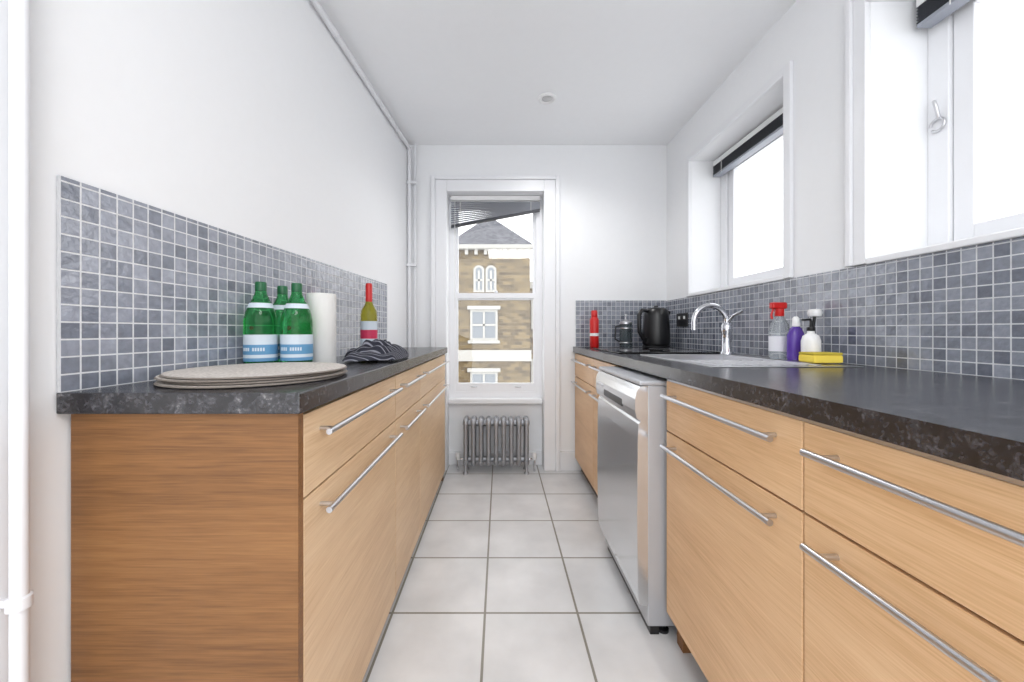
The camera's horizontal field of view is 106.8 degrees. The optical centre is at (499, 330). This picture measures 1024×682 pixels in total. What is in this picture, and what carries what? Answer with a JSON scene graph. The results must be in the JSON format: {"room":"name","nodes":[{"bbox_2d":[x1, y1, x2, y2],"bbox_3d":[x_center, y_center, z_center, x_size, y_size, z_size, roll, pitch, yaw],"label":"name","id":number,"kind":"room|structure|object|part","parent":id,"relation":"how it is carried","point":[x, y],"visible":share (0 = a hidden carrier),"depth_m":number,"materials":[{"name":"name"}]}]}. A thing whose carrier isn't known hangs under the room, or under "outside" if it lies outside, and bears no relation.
{"room":"kitchen","nodes":[
{"label":"kitchen","id":0,"kind":"room"},
{"bbox_2d":[30,0,407,681],"bbox_3d":[-0.874,-0.175,0.904,0.120,2.410,4.411,0,0,4],"label":"wall","id":1,"kind":"structure","parent":0,"point":[250,119],"depth_m":0.98,"materials":[{"name":"paint"}]},
{"bbox_2d":[0,0,7,681],"bbox_3d":[-0.824,-0.175,0.580,0.024,2.410,0.160,0,0,0],"label":"trim","id":2,"kind":"structure","parent":1,"relation":"attached to","point":[3,3],"depth_m":0.62,"materials":[{"name":"white"}]},
{"bbox_2d":[0,0,33,681],"bbox_3d":[-0.792,-0.175,0.622,0.040,2.408,0.030,0,0,0],"label":"drain pipe","id":3,"kind":"object","parent":1,"relation":"attached to","point":[19,600],"visible":1,"depth_m":0.61,"materials":[{"name":"white paint"}]},
{"bbox_2d":[56,175,386,392],"bbox_3d":[-0.764,-0.087,1.534,0.007,0.405,1.656,0,0,4],"label":"backsplash","id":4,"kind":"structure","parent":1,"relation":"attached to","point":[144,291],"depth_m":0.88,"materials":[{"name":"tile"}]},
{"bbox_2d":[310,0,410,148],"bbox_3d":[-0.806,-1.330,0.740,0.318,0.032,4.062,0,0,0],"label":"ceiling pipe","id":5,"kind":"object","parent":1,"relation":"attached to","point":[335,33],"depth_m":1.88,"materials":[{"name":"white metal"}]},
{"bbox_2d":[530,288,532,382],"bbox_3d":[3.479,3.730,15.500,5.043,10.600,3.000,0,0,0],"label":"wall","id":6,"kind":"structure","parent":0,"point":[531,289],"depth_m":14.00,"materials":[{"name":"brick"}]},
{"bbox_2d":[531,300,532,328],"bbox_3d":[1.525,-0.620,13.975,0.750,1.100,0.050,0,0,0],"label":"window","id":7,"kind":"structure","parent":6,"relation":"in","point":[531,300],"depth_m":13.95,"materials":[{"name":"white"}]},
{"bbox_2d":[531,359,532,382],"bbox_3d":[1.525,1.580,13.975,0.750,1.100,0.050,0,0,0],"label":"window","id":8,"kind":"structure","parent":6,"relation":"in","point":[531,359],"depth_m":13.95,"materials":[{"name":"white wood"}]},
{"bbox_2d":[362,465,707,681],"bbox_3d":[0.150,1.080,0.950,2.900,0.100,4.500,0,0,0],"label":"floor","id":9,"kind":"structure","parent":0,"point":[511,575],"depth_m":1.45,"materials":[{"name":"tile"}]},
{"bbox_2d":[56,347,449,681],"bbox_3d":[-0.586,0.573,1.698,0.480,0.915,1.984,0,0,0],"label":"base cabinet","id":10,"kind":"object","parent":9,"relation":"on","point":[267,533],"visible":1,"depth_m":0.72,"materials":[{"name":"brown wood"}]},
{"bbox_3d":[-0.602,0.594,0.735,0.434,0.873,0.019,0,0,0],"label":"panel","id":11,"kind":"part","parent":10,"relation":"part of","materials":[{"name":"brown wood"}]},
{"bbox_2d":[56,347,446,413],"bbox_3d":[-0.599,0.135,1.698,0.454,0.040,1.984,0,0,0],"label":"countertop","id":12,"kind":"structure","parent":10,"relation":"on","point":[145,397],"depth_m":0.71,"materials":[{"name":"stone"}]},
{"bbox_2d":[153,362,347,388],"bbox_3d":[-0.594,0.104,0.944,0.398,0.022,0.398,0,0,0],"label":"placemats","id":13,"kind":"object","parent":12,"relation":"on","point":[249,375],"visible":1,"depth_m":0.83,"materials":[{"name":"brown fabric"}]},
{"bbox_2d":[243,282,277,363],"bbox_3d":[-0.730,-0.018,1.160,0.091,0.263,0.092,0,0,0],"label":"water bottle","id":14,"kind":"object","parent":12,"relation":"on","point":[260,321],"visible":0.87,"depth_m":1.13,"materials":[{"name":"green glass"}]},
{"bbox_2d":[273,286,288,361],"bbox_3d":[-0.722,-0.018,1.262,0.091,0.263,0.092,0,0,0],"label":"water bottle","id":15,"kind":"object","parent":12,"relation":"on","point":[282,298],"visible":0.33,"depth_m":1.24,"materials":[{"name":"green glass"}]},
{"bbox_2d":[280,283,312,361],"bbox_3d":[-0.636,-0.018,1.190,0.091,0.263,0.092,0,0,0],"label":"water bottle","id":16,"kind":"object","parent":12,"relation":"on","point":[296,323],"visible":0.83,"depth_m":1.16,"materials":[{"name":"green glass"}]},
{"bbox_2d":[306,293,335,362],"bbox_3d":[-0.612,-0.006,1.303,0.094,0.241,0.094,0,0,0],"label":"paper towel roll","id":17,"kind":"object","parent":12,"relation":"on","point":[322,306],"visible":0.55,"depth_m":1.26,"materials":[{"name":"white paper"}]},
{"bbox_2d":[360,283,376,345],"bbox_3d":[-0.607,-0.053,1.760,0.075,0.334,0.075,0,0,0],"label":"wine bottle","id":18,"kind":"object","parent":12,"relation":"on","point":[368,316],"visible":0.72,"depth_m":1.73,"materials":[{"name":"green glass"}]},
{"bbox_3d":[-0.607,-0.041,1.760,0.074,0.309,0.074,0,0,0],"label":"glass","id":19,"kind":"part","parent":18,"relation":"part of","materials":[{"name":"yellow glass"}]},
{"bbox_2d":[342,339,408,360],"bbox_3d":[-0.486,0.070,1.515,0.229,0.073,0.379,0,0,0],"label":"tea towel","id":20,"kind":"object","parent":12,"relation":"on","point":[376,349],"visible":1,"depth_m":1.44,"materials":[{"name":"grey fabric"}]},
{"bbox_3d":[-0.369,0.208,0.815,0.032,0.010,0.010,0,0,0],"label":"handle post","id":21,"kind":"part","parent":10,"relation":"part of","materials":[{"name":"silver metal"}]},
{"bbox_3d":[-0.369,0.370,0.815,0.032,0.010,0.010,0,0,0],"label":"handle post","id":22,"kind":"part","parent":10,"relation":"part of","materials":[{"name":"silver metal"}]},
{"bbox_3d":[-0.394,0.246,1.073,0.018,0.163,0.651,0,0,0],"label":"drawer","id":23,"kind":"part","parent":10,"relation":"part of","materials":[{"name":"brown wood"}]},
{"bbox_3d":[-0.394,0.656,1.073,0.018,0.647,0.651,0,0,0],"label":"door","id":24,"kind":"part","parent":10,"relation":"part of","materials":[{"name":"brown wood"}]},
{"bbox_3d":[-0.394,0.246,1.615,0.018,0.163,0.426,0,0,0],"label":"drawer","id":25,"kind":"part","parent":10,"relation":"part of","materials":[{"name":"brown wood"}]},
{"bbox_3d":[-0.394,0.656,1.615,0.018,0.647,0.426,0,0,0],"label":"door","id":26,"kind":"part","parent":10,"relation":"part of","materials":[{"name":"brown wood"}]},
{"bbox_3d":[-0.394,0.246,2.245,0.018,0.163,0.826,0,0,0],"label":"drawer","id":27,"kind":"part","parent":10,"relation":"part of","materials":[{"name":"brown wood"}]},
{"bbox_3d":[-0.394,0.656,2.245,0.018,0.647,0.826,0,0,0],"label":"door","id":28,"kind":"part","parent":10,"relation":"part of","materials":[{"name":"brown wood"}]},
{"bbox_2d":[456,416,536,474],"bbox_3d":[-0.028,0.830,2.790,0.596,0.400,0.150,0,0,0],"label":"radiator","id":29,"kind":"object","parent":9,"relation":"on","point":[467,422],"visible":1,"depth_m":2.73,"materials":[{"name":"silver metal"}]},
{"bbox_2d":[596,366,674,633],"bbox_3d":[0.755,0.599,1.545,0.609,0.862,0.530,0,0,0],"label":"dishwasher","id":30,"kind":"object","parent":9,"relation":"on","point":[632,413],"visible":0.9,"depth_m":1.30,"materials":[{"name":"grey metal"}]},
{"bbox_3d":[0.478,0.557,1.545,0.044,0.745,0.524,0,0,0],"label":"door","id":31,"kind":"part","parent":30,"relation":"part of","materials":[{"name":"silver metal"}]},
{"bbox_3d":[0.765,0.176,1.545,0.590,0.017,0.530,0,0,0],"label":"panel","id":32,"kind":"part","parent":30,"relation":"part of","materials":[{"name":"grey metal"}]},
{"bbox_3d":[0.525,0.980,1.545,0.030,0.100,0.510,0,0,0],"label":"kick plate","id":33,"kind":"part","parent":30,"relation":"part of","materials":[{"name":"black metal"}]},
{"bbox_2d":[571,347,1023,681],"bbox_3d":[0.871,0.573,1.105,0.714,0.915,3.410,0,0,0],"label":"base cabinet","id":34,"kind":"object","parent":9,"relation":"on","point":[866,523],"visible":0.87,"depth_m":0.65,"materials":[{"name":"brown wood"}]},
{"bbox_3d":[0.561,0.631,2.525,0.018,0.597,0.546,0,0,0],"label":"door","id":35,"kind":"part","parent":34,"relation":"part of","materials":[{"name":"brown wood"}]},
{"bbox_3d":[0.561,0.246,2.525,0.018,0.163,0.546,0,0,0],"label":"drawer","id":36,"kind":"part","parent":34,"relation":"part of","materials":[{"name":"brown wood"}]},
{"bbox_3d":[0.561,0.631,2.040,0.018,0.597,0.416,0,0,0],"label":"door","id":37,"kind":"part","parent":34,"relation":"part of","materials":[{"name":"brown wood"}]},
{"bbox_3d":[0.561,0.246,2.040,0.018,0.163,0.416,0,0,0],"label":"drawer","id":38,"kind":"part","parent":34,"relation":"part of","materials":[{"name":"brown wood"}]},
{"bbox_3d":[0.603,0.980,1.235,0.035,0.100,0.040,0,0,0],"label":"leg","id":39,"kind":"part","parent":34,"relation":"part of","materials":[{"name":"brown wood"}]},
{"bbox_3d":[0.561,0.246,0.977,0.018,0.163,0.566,0,0,0],"label":"drawer","id":40,"kind":"part","parent":34,"relation":"part of","materials":[{"name":"brown wood"}]},
{"bbox_3d":[0.561,0.631,0.977,0.018,0.597,0.566,0,0,0],"label":"door","id":41,"kind":"part","parent":34,"relation":"part of","materials":[{"name":"brown wood"}]},
{"bbox_3d":[0.536,0.370,0.762,0.032,0.010,0.010,0,0,0],"label":"handle post","id":42,"kind":"part","parent":34,"relation":"part of","materials":[{"name":"silver metal"}]},
{"bbox_3d":[0.536,0.208,0.762,0.032,0.010,0.010,0,0,0],"label":"handle post","id":43,"kind":"part","parent":34,"relation":"part of","materials":[{"name":"silver metal"}]},
{"bbox_2d":[573,347,1023,480],"bbox_3d":[0.884,0.135,1.105,0.688,0.040,3.410,0,0,0],"label":"countertop","id":44,"kind":"structure","parent":34,"relation":"on","point":[971,420],"depth_m":0.67,"materials":[{"name":"stone"}]},
{"bbox_2d":[590,310,598,346],"bbox_3d":[0.660,-0.015,2.660,0.063,0.259,0.063,0,0,0],"label":"flask","id":45,"kind":"object","parent":44,"relation":"on","point":[594,321],"visible":0.97,"depth_m":2.63,"materials":[{"name":"red metal"}]},
{"bbox_3d":[0.660,-0.120,2.660,0.044,0.050,0.044,0,0,0],"label":"lid","id":46,"kind":"part","parent":45,"relation":"part of","materials":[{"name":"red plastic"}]},
{"bbox_2d":[614,314,631,346],"bbox_3d":[0.869,-0.004,2.666,0.113,0.234,0.088,0,0,31],"label":"press","id":47,"kind":"object","parent":44,"relation":"on","point":[625,327],"visible":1,"depth_m":2.63,"materials":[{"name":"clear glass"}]},
{"bbox_3d":[0.821,0.020,2.660,0.040,0.121,0.012,0,0,0],"label":"handle","id":48,"kind":"part","parent":47,"relation":"part of","materials":[{"name":"black plastic"}]},
{"bbox_3d":[0.880,-0.085,2.660,0.088,0.073,0.088,0,0,0],"label":"lid","id":49,"kind":"part","parent":47,"relation":"part of","materials":[{"name":"silver metal"}]},
{"bbox_2d":[637,306,670,347],"bbox_3d":[1.047,-0.029,2.562,0.180,0.287,0.224,0,0,37],"label":"electric kettle","id":50,"kind":"object","parent":44,"relation":"on","point":[655,333],"visible":0.99,"depth_m":2.51,"materials":[{"name":"black plastic"}]},
{"bbox_3d":[0.958,-0.042,2.541,0.094,0.220,0.030,0,0,-22],"label":"handle","id":51,"kind":"part","parent":50,"relation":"part of","materials":[{"name":"black plastic"}]},
{"bbox_2d":[594,348,719,353],"bbox_3d":[0.860,0.110,2.180,0.520,0.008,0.520,0,0,0],"label":"cooktop","id":52,"kind":"object","parent":44,"relation":"in","point":[615,350],"visible":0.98,"depth_m":1.98,"materials":[{"name":"black glass"}]},
{"bbox_2d":[691,303,744,353],"bbox_3d":[1.038,-0.012,1.824,0.203,0.252,0.133,0,0,0],"label":"mixer tap","id":53,"kind":"object","parent":44,"relation":"on","point":[726,327],"visible":0.97,"depth_m":1.85,"materials":[{"name":"silver metal"}]},
{"bbox_3d":[1.030,-0.071,1.860,0.186,0.133,0.026,0,0,0],"label":"spout","id":54,"kind":"part","parent":53,"relation":"part of","materials":[{"name":"silver metal"}]},
{"bbox_3d":[1.121,-0.066,1.812,0.018,0.073,0.110,0,0,-11],"label":"lever","id":55,"kind":"part","parent":53,"relation":"part of","materials":[{"name":"silver metal"}]},
{"bbox_2d":[640,354,863,366],"bbox_3d":[0.910,0.130,1.510,0.480,0.042,0.620,0,0,0],"label":"sink","id":56,"kind":"object","parent":44,"relation":"in","point":[710,360],"visible":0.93,"depth_m":1.40,"materials":[{"name":"silver metal"}]},
{"bbox_3d":[0.880,0.132,1.635,0.356,0.038,0.326,0,0,0],"label":"bowl","id":57,"kind":"part","parent":56,"relation":"part of","materials":[{"name":"silver metal"}]},
{"bbox_2d":[768,302,789,358],"bbox_3d":[1.125,-0.002,1.530,0.074,0.226,0.073,0,0,0],"label":"spray bottle","id":58,"kind":"object","parent":56,"relation":"on","point":[779,327],"visible":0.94,"depth_m":1.51,"materials":[{"name":"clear plastic"}]},
{"bbox_2d":[787,316,804,360],"bbox_3d":[1.125,0.028,1.445,0.062,0.166,0.046,0,0,0],"label":"bottle","id":59,"kind":"object","parent":56,"relation":"on","point":[795,333],"visible":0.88,"depth_m":1.43,"materials":[{"name":"purple plastic"}]},
{"bbox_2d":[801,318,820,351],"bbox_3d":[1.125,0.033,1.375,0.058,0.157,0.058,0,0,36],"label":"soap dispenser","id":60,"kind":"object","parent":56,"relation":"on","point":[810,342],"visible":0.8,"depth_m":1.36,"materials":[{"name":"white plastic"}]},
{"bbox_3d":[1.109,-0.024,1.373,0.040,0.044,0.009,0,0,-8],"label":"pump stem","id":61,"kind":"part","parent":60,"relation":"part of","materials":[{"name":"black plastic"}]},
{"bbox_2d":[799,352,842,362],"bbox_3d":[1.100,0.090,1.305,0.100,0.035,0.070,0,0,0],"label":"sponge","id":62,"kind":"object","parent":56,"relation":"on","point":[810,357],"visible":1,"depth_m":1.27,"materials":[{"name":"yellow"}]},
{"bbox_2d":[807,309,822,326],"bbox_3d":[1.197,0.011,1.446,0.048,0.190,0.049,0,0,0],"label":"dish brush","id":63,"kind":"object","parent":44,"relation":"on","point":[814,313],"visible":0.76,"depth_m":1.43,"materials":[{"name":"white plastic"}]},
{"bbox_3d":[0.536,0.370,0.622,0.032,0.010,0.010,0,0,0],"label":"handle post","id":64,"kind":"part","parent":34,"relation":"part of","materials":[{"name":"silver metal"}]},
{"bbox_3d":[0.536,0.208,0.622,0.032,0.010,0.010,0,0,0],"label":"handle post","id":65,"kind":"part","parent":34,"relation":"part of","materials":[{"name":"silver metal"}]},
{"bbox_3d":[0.561,0.246,0.391,0.018,0.163,0.598,0,0,0],"label":"drawer","id":66,"kind":"part","parent":34,"relation":"part of","materials":[{"name":"brown wood"}]},
{"bbox_3d":[0.561,0.631,0.391,0.018,0.597,0.598,0,0,0],"label":"door","id":67,"kind":"part","parent":34,"relation":"part of","materials":[{"name":"brown wood"}]},
{"bbox_2d":[410,145,666,468],"bbox_3d":[0.300,-0.175,2.945,2.400,2.410,0.250,0,0,0],"label":"wall","id":68,"kind":"structure","parent":0,"point":[613,198],"depth_m":2.82,"materials":[{"name":"paint"}]},
{"bbox_2d":[406,143,416,346],"bbox_3d":[-0.645,-0.171,2.774,0.069,2.399,0.040,0,0,0],"label":"pipes","id":69,"kind":"object","parent":68,"relation":"attached to","point":[409,182],"visible":0.56,"depth_m":2.76,"materials":[{"name":"white metal"}]},
{"bbox_2d":[431,175,559,470],"bbox_3d":[-0.034,-0.058,2.803,0.948,2.175,0.034,0,0,0],"label":"trim","id":70,"kind":"structure","parent":68,"relation":"attached to","point":[440,184],"depth_m":2.80,"materials":[{"name":"white"}]},
{"bbox_2d":[449,198,541,397],"bbox_3d":[-0.034,-0.250,2.980,0.718,1.560,0.080,0,0,0],"label":"frame","id":71,"kind":"object","parent":68,"relation":"attached to","point":[452,232],"visible":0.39,"depth_m":2.94,"materials":[{"name":"white"}]},
{"bbox_2d":[455,205,535,391],"bbox_3d":[-0.034,-0.260,2.979,0.628,1.460,0.062,0,0,0],"label":"window","id":72,"kind":"structure","parent":68,"relation":"in","point":[459,387],"depth_m":2.95,"materials":[{"name":"white"}]},
{"bbox_2d":[451,196,539,228],"bbox_3d":[-0.034,-0.599,2.904,0.678,0.857,0.042,0,0,0],"label":"blind","id":73,"kind":"object","parent":72,"relation":"attached to","point":[499,207],"visible":1,"depth_m":2.90,"materials":[{"name":"white plastic"}]},
{"bbox_3d":[-0.034,-0.859,2.905,0.678,0.144,0.028,0,0,0],"label":"rail","id":74,"kind":"part","parent":73,"relation":"part of","materials":[{"name":"grey metal"}]},
{"bbox_3d":[-0.034,-0.618,2.995,0.628,0.745,0.030,0,0,0],"label":"upper sash","id":75,"kind":"part","parent":72,"relation":"part of","materials":[{"name":"clear glass"}]},
{"bbox_2d":[448,398,542,403],"bbox_3d":[-0.034,0.533,2.913,0.716,0.037,0.075,0,0,0],"label":"sill","id":76,"kind":"structure","parent":68,"relation":"attached to","point":[450,400],"depth_m":2.88,"materials":[{"name":"white wood"}]},
{"bbox_2d":[449,451,580,470],"bbox_3d":[-0.037,0.960,2.870,1.275,0.140,0.140,0,0,0],"label":"baseboard","id":77,"kind":"structure","parent":68,"relation":"attached to","point":[568,462],"depth_m":2.92,"materials":[{"name":"white"}]},
{"bbox_2d":[575,301,665,346],"bbox_3d":[0.894,-0.055,2.815,0.668,0.340,0.008,0,0,0],"label":"backsplash","id":78,"kind":"structure","parent":68,"relation":"attached to","point":[610,313],"depth_m":2.81,"materials":[{"name":"tile"}]},
{"bbox_2d":[318,0,795,144],"bbox_3d":[0.150,-1.430,0.950,2.900,0.100,4.500,0,0,0],"label":"ceiling","id":79,"kind":"structure","parent":0,"point":[446,72],"depth_m":1.94,"materials":[{"name":"paint"}]},
{"bbox_2d":[538,92,555,103],"bbox_3d":[0.278,-1.374,2.250,0.108,0.012,0.108,0,0,0],"label":"recessed light","id":80,"kind":"object","parent":79,"relation":"in","point":[545,98],"depth_m":2.24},
{"bbox_2d":[667,0,1007,378],"bbox_3d":[1.373,-0.175,0.760,0.270,2.410,4.120,0,0,0],"label":"wall","id":81,"kind":"structure","parent":0,"point":[811,34],"depth_m":1.47,"materials":[{"name":"paint"}]},
{"bbox_2d":[721,172,727,286],"bbox_3d":[1.458,-0.662,2.050,0.060,0.875,0.820,0,0,0],"label":"frame","id":82,"kind":"object","parent":81,"relation":"attached to","point":[724,179],"visible":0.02,"depth_m":2.42,"materials":[{"name":"white"}]},
{"bbox_2d":[728,134,782,285],"bbox_3d":[1.459,-0.662,2.050,0.038,0.771,0.696,0,0,0],"label":"sash","id":83,"kind":"object","parent":82,"relation":"in","point":[733,175],"visible":0.21,"depth_m":2.35,"materials":[{"name":"white wood"}]},
{"bbox_2d":[689,275,784,296],"bbox_3d":[1.324,-0.233,2.050,0.208,0.021,0.820,0,0,0],"label":"trim","id":84,"kind":"structure","parent":81,"relation":"attached to","point":[776,278],"depth_m":1.93,"materials":[{"name":"white"}]},
{"bbox_2d":[686,61,793,296],"bbox_3d":[1.229,-0.682,2.050,0.018,0.915,0.900,0,0,0],"label":"trim","id":85,"kind":"structure","parent":81,"relation":"attached to","point":[786,73],"depth_m":1.63,"materials":[{"name":"white wood"}]},
{"bbox_2d":[713,107,782,176],"bbox_3d":[1.386,-1.034,2.050,0.052,0.103,0.780,0,0,0],"label":"blind","id":86,"kind":"object","parent":81,"relation":"attached to","point":[770,129],"visible":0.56,"depth_m":2.08,"materials":[{"name":"black plastic"},{"name":"grey metal"}]},
{"bbox_2d":[666,236,1023,379],"bbox_3d":[1.233,-0.053,0.909,0.008,0.337,3.819,0,0,0],"label":"backsplash","id":87,"kind":"structure","parent":81,"relation":"attached to","point":[959,310],"depth_m":1.15,"materials":[{"name":"tile"}]},
{"bbox_2d":[676,313,687,326],"bbox_3d":[1.223,-0.075,2.555,0.012,0.090,0.150,0,0,0],"label":"power socket","id":88,"kind":"object","parent":87,"relation":"attached to","point":[681,318],"visible":1,"depth_m":2.55,"materials":[{"name":"black plastic"}]},
{"bbox_2d":[845,0,870,266],"bbox_3d":[1.224,-0.695,0.568,0.028,0.940,1.535,0,0,0],"label":"trim","id":89,"kind":"structure","parent":81,"relation":"attached to","point":[857,12],"depth_m":1.30,"materials":[{"name":"white wood"}]},
{"bbox_2d":[928,12,953,245],"bbox_3d":[1.458,-0.662,0.585,0.060,0.875,1.370,0,0,0],"label":"frame","id":90,"kind":"object","parent":81,"relation":"attached to","point":[941,35],"visible":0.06,"depth_m":1.23,"materials":[{"name":"white wood"}]},
{"bbox_2d":[931,100,940,119],"bbox_3d":[1.414,-0.716,1.228,0.026,0.061,0.017,0,0,0],"label":"hook","id":91,"kind":"object","parent":90,"relation":"attached to","point":[934,103],"visible":1,"depth_m":1.23,"materials":[{"name":"silver metal"}]},
{"bbox_2d":[929,116,945,132],"bbox_3d":[1.421,-0.670,1.235,0.008,0.048,0.048,0,0,0],"label":"stay","id":92,"kind":"object","parent":91,"relation":"attached to","point":[943,119],"visible":1,"depth_m":1.23,"materials":[{"name":"silver metal"}]},
{"bbox_2d":[954,0,1023,240],"bbox_3d":[1.459,-0.662,0.585,0.038,0.771,1.246,0,0,0],"label":"sash","id":93,"kind":"object","parent":90,"relation":"in","point":[970,221],"visible":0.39,"depth_m":1.16,"materials":[{"name":"white wood"}]},
{"bbox_2d":[916,0,969,27],"bbox_3d":[1.386,-1.040,0.650,0.052,0.103,1.200,0,0,0],"label":"blind","id":94,"kind":"object","parent":81,"relation":"attached to","point":[930,13],"visible":1,"depth_m":1.20,"materials":[{"name":"black plastic"}]},
{"bbox_2d":[866,227,1023,263],"bbox_3d":[1.324,-0.233,0.535,0.208,0.021,1.470,0,0,0],"label":"trim","id":95,"kind":"structure","parent":81,"relation":"attached to","point":[1018,232],"depth_m":1.03,"materials":[{"name":"white"}]},
{"bbox_3d":[0.000,9.080,8.000,60.000,0.100,8.000,0,0,0],"label":"street","id":96,"kind":"object","parent":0,"visible":0},
{"bbox_2d":[458,250,529,382],"bbox_3d":[-1.126,3.236,13.500,4.147,11.588,3.000,0,0,0],"label":"wall","id":97,"kind":"structure","parent":96,"relation":"on","point":[512,271],"depth_m":12.00,"materials":[{"name":"brick"}]},
{"bbox_2d":[473,268,483,291],"bbox_3d":[-0.663,-1.595,11.970,0.340,0.740,0.060,0,0,0],"label":"surround","id":98,"kind":"object","parent":97,"relation":"attached to","point":[474,275],"visible":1,"depth_m":11.94,"materials":[{"name":"grey stone"}]},
{"bbox_2d":[476,272,481,289],"bbox_3d":[-0.663,-1.595,11.940,0.200,0.600,0.020,0,0,0],"label":"glass","id":99,"kind":"object","parent":98,"relation":"attached to","point":[481,272],"visible":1,"depth_m":11.93,"materials":[{"name":"grey glass"}]},
{"bbox_2d":[476,270,481,289],"bbox_3d":[-0.663,-1.595,11.920,0.200,0.600,0.040,0,0,0],"label":"bars","id":100,"kind":"object","parent":98,"relation":"attached to","point":[478,279],"visible":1,"depth_m":11.90,"materials":[{"name":"white paint"}]},
{"bbox_2d":[474,265,483,274],"bbox_3d":[-0.663,-1.895,11.990,0.340,0.340,0.100,0,0,0],"label":"arch","id":101,"kind":"object","parent":98,"relation":"attached to","point":[477,266],"visible":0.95,"depth_m":11.94,"materials":[{"name":"grey stone"}]},
{"bbox_2d":[467,368,499,371],"bbox_3d":[-0.505,1.228,11.930,1.040,0.120,0.140,0,0,0],"label":"pediment","id":102,"kind":"object","parent":97,"relation":"attached to","point":[468,369],"visible":1,"depth_m":11.86,"materials":[{"name":"grey stone"}]},
{"bbox_2d":[467,306,499,309],"bbox_3d":[-0.505,-0.730,11.930,1.040,0.120,0.140,0,0,0],"label":"pediment","id":103,"kind":"object","parent":97,"relation":"attached to","point":[468,307],"visible":1,"depth_m":11.86,"materials":[{"name":"grey stone"}]},
{"bbox_2d":[468,340,499,343],"bbox_3d":[-0.505,0.341,11.930,1.000,0.100,0.140,0,0,0],"label":"ledge","id":104,"kind":"object","parent":97,"relation":"attached to","point":[469,341],"visible":1,"depth_m":11.87,"materials":[{"name":"grey stone"}]},
{"bbox_2d":[470,310,497,339],"bbox_3d":[-0.505,-0.190,11.970,0.860,0.961,0.060,0,0,0],"label":"surround","id":105,"kind":"object","parent":97,"relation":"attached to","point":[471,311],"visible":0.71,"depth_m":11.94,"materials":[{"name":"white paint"}]},
{"bbox_2d":[472,312,494,337],"bbox_3d":[-0.505,-0.190,11.920,0.720,0.821,0.040,0,0,0],"label":"bars","id":106,"kind":"object","parent":105,"relation":"attached to","point":[483,324],"visible":1,"depth_m":11.90,"materials":[{"name":"white paint"}]},
{"bbox_2d":[472,312,494,337],"bbox_3d":[-0.505,-0.190,11.940,0.720,0.821,0.020,0,0,0],"label":"glass","id":107,"kind":"object","parent":105,"relation":"attached to","point":[477,317],"visible":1,"depth_m":11.93,"materials":[{"name":"grey"}]},
{"bbox_2d":[470,372,497,382],"bbox_3d":[-0.505,1.768,11.970,0.860,0.961,0.060,0,0,0],"label":"surround","id":108,"kind":"object","parent":97,"relation":"attached to","point":[471,373],"visible":0.21,"depth_m":11.94,"materials":[{"name":"grey stone"}]},
{"bbox_2d":[472,374,494,382],"bbox_3d":[-0.505,1.768,11.940,0.720,0.821,0.020,0,0,0],"label":"glass","id":109,"kind":"object","parent":108,"relation":"attached to","point":[476,378],"visible":0.36,"depth_m":11.93,"materials":[{"name":"grey glass"}]},
{"bbox_2d":[465,249,515,254],"bbox_3d":[-1.350,-2.478,11.940,3.700,0.160,0.120,0,0,0],"label":"corbels","id":110,"kind":"object","parent":97,"relation":"attached to","point":[466,250],"visible":0.47,"depth_m":11.88,"materials":[{"name":"grey stone"}]},
{"bbox_2d":[486,270,495,291],"bbox_3d":[-0.284,-1.595,11.970,0.340,0.740,0.060,0,0,0],"label":"surround","id":111,"kind":"object","parent":97,"relation":"attached to","point":[487,290],"visible":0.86,"depth_m":11.94,"materials":[{"name":"grey stone"}]},
{"bbox_2d":[488,273,493,289],"bbox_3d":[-0.284,-1.595,11.940,0.200,0.600,0.020,0,0,0],"label":"glass","id":112,"kind":"object","parent":111,"relation":"attached to","point":[488,273],"visible":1,"depth_m":11.93,"materials":[{"name":"grey glass"}]},
{"bbox_2d":[488,270,493,289],"bbox_3d":[-0.284,-1.595,11.920,0.200,0.600,0.040,0,0,0],"label":"bars","id":113,"kind":"object","parent":111,"relation":"attached to","point":[490,279],"visible":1,"depth_m":11.90,"materials":[{"name":"white paint"}]},
{"bbox_2d":[486,265,495,274],"bbox_3d":[-0.284,-1.895,11.990,0.340,0.340,0.100,0,0,0],"label":"arch","id":114,"kind":"object","parent":111,"relation":"attached to","point":[488,267],"visible":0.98,"depth_m":11.94,"materials":[{"name":"grey stone"}]},
{"bbox_2d":[458,350,530,360],"bbox_3d":[-1.106,0.774,11.960,4.187,0.347,0.080,0,0,0],"label":"string course","id":115,"kind":"object","parent":97,"relation":"attached to","point":[463,355],"visible":0.64,"depth_m":11.92,"materials":[{"name":"grey stone"}]},
{"bbox_2d":[459,244,532,258],"bbox_3d":[-1.151,-2.628,13.500,4.497,0.140,3.400,0,0,0],"label":"crown molding","id":116,"kind":"structure","parent":97,"relation":"on","point":[461,246],"depth_m":11.81,"materials":[{"name":"grey stone"}]},
{"bbox_2d":[459,217,531,243],"bbox_3d":[-0.326,-3.348,13.425,2.747,1.300,3.150,0,0,0],"label":"roof","id":117,"kind":"structure","parent":116,"relation":"on","point":[491,232],"depth_m":12.24,"materials":[{"name":"stone"}]}
]}

